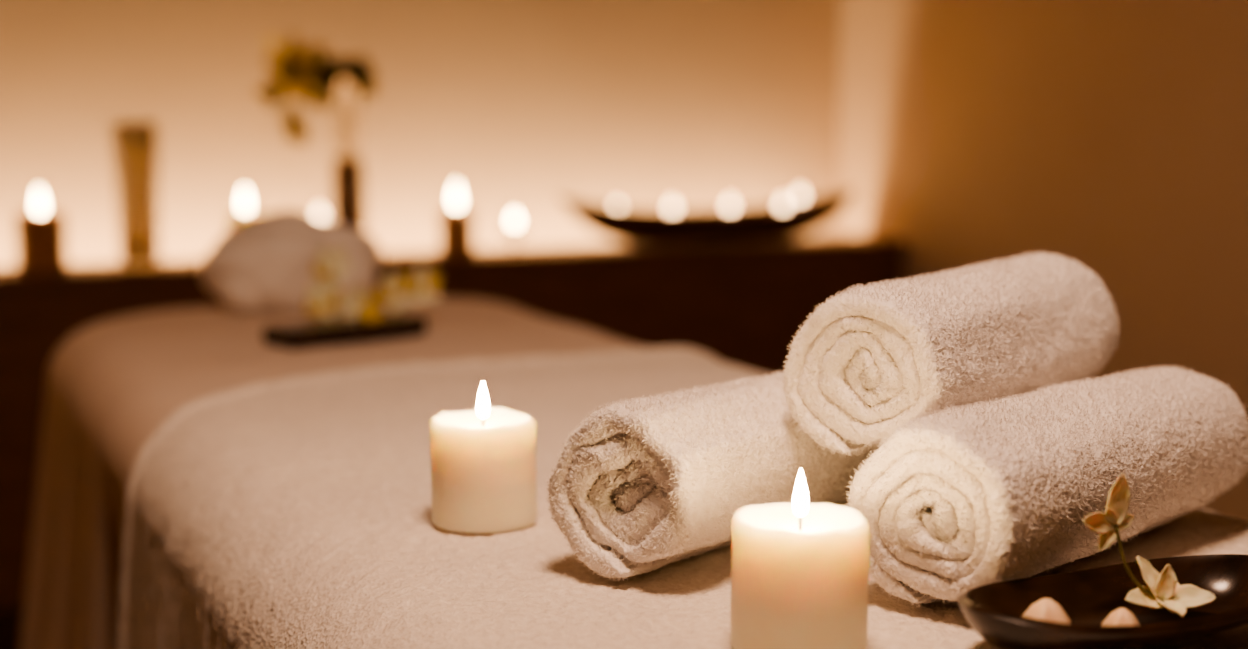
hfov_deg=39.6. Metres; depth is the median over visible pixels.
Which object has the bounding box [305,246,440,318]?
flowers
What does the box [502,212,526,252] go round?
tealight candle
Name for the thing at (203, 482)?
massage table
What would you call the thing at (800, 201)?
tealight candle
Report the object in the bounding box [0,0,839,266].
wall
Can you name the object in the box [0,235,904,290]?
countertop
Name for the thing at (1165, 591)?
flower
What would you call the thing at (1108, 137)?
wall
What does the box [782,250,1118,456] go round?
rolled towel
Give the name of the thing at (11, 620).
floor
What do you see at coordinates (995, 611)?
dish
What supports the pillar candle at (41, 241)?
on the counter at (742, 304)
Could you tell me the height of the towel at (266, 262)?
0.137 m
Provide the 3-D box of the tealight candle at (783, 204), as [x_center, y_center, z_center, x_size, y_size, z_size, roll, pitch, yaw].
[0.378,-0.282,4.116,0.038,0.045,0.038,-3,8,-24]
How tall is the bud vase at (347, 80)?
0.475 m
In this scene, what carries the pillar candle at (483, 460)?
on the massage table
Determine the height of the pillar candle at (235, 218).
0.156 m
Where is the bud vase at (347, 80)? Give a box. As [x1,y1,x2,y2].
[254,33,378,231]
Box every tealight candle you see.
[315,206,328,221]
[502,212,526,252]
[614,200,620,207]
[664,199,679,212]
[722,197,737,213]
[775,196,788,209]
[792,188,807,206]
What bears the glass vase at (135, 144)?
on the counter at (742, 304)
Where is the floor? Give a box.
[0,607,23,648]
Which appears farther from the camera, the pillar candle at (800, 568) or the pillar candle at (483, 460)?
the pillar candle at (483, 460)
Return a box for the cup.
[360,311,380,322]
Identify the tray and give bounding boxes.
[263,311,426,348]
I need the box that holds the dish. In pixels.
[957,554,1247,648]
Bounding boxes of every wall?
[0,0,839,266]
[837,0,1247,520]
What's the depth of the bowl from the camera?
4.00 m
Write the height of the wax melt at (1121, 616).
0.018 m
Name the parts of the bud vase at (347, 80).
stem, stem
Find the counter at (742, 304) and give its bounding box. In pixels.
[0,235,904,609]
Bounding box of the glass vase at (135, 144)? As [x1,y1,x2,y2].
[112,122,159,266]
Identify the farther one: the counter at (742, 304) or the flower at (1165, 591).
the counter at (742, 304)
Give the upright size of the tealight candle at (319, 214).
0.090 m
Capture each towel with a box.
[201,209,380,310]
[547,364,881,580]
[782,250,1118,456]
[847,365,1247,605]
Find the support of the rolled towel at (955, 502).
on the massage table
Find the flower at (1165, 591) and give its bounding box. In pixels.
[1083,474,1215,616]
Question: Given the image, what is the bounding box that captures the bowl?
[558,188,856,244]
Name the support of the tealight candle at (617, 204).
on the bowl
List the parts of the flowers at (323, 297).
stem, stem, stem, stem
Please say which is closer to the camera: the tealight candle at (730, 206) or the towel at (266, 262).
the towel at (266, 262)
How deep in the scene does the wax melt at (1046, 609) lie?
0.88 m
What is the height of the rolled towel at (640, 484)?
0.108 m
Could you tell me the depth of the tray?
2.10 m
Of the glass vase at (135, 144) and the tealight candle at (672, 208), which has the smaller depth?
the glass vase at (135, 144)
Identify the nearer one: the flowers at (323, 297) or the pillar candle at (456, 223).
the flowers at (323, 297)
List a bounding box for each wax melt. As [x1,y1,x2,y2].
[1022,598,1070,623]
[1101,608,1139,625]
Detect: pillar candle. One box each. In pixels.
[15,189,67,271]
[227,187,263,230]
[430,382,536,532]
[439,183,474,254]
[731,470,868,648]
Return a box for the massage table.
[20,297,1247,648]

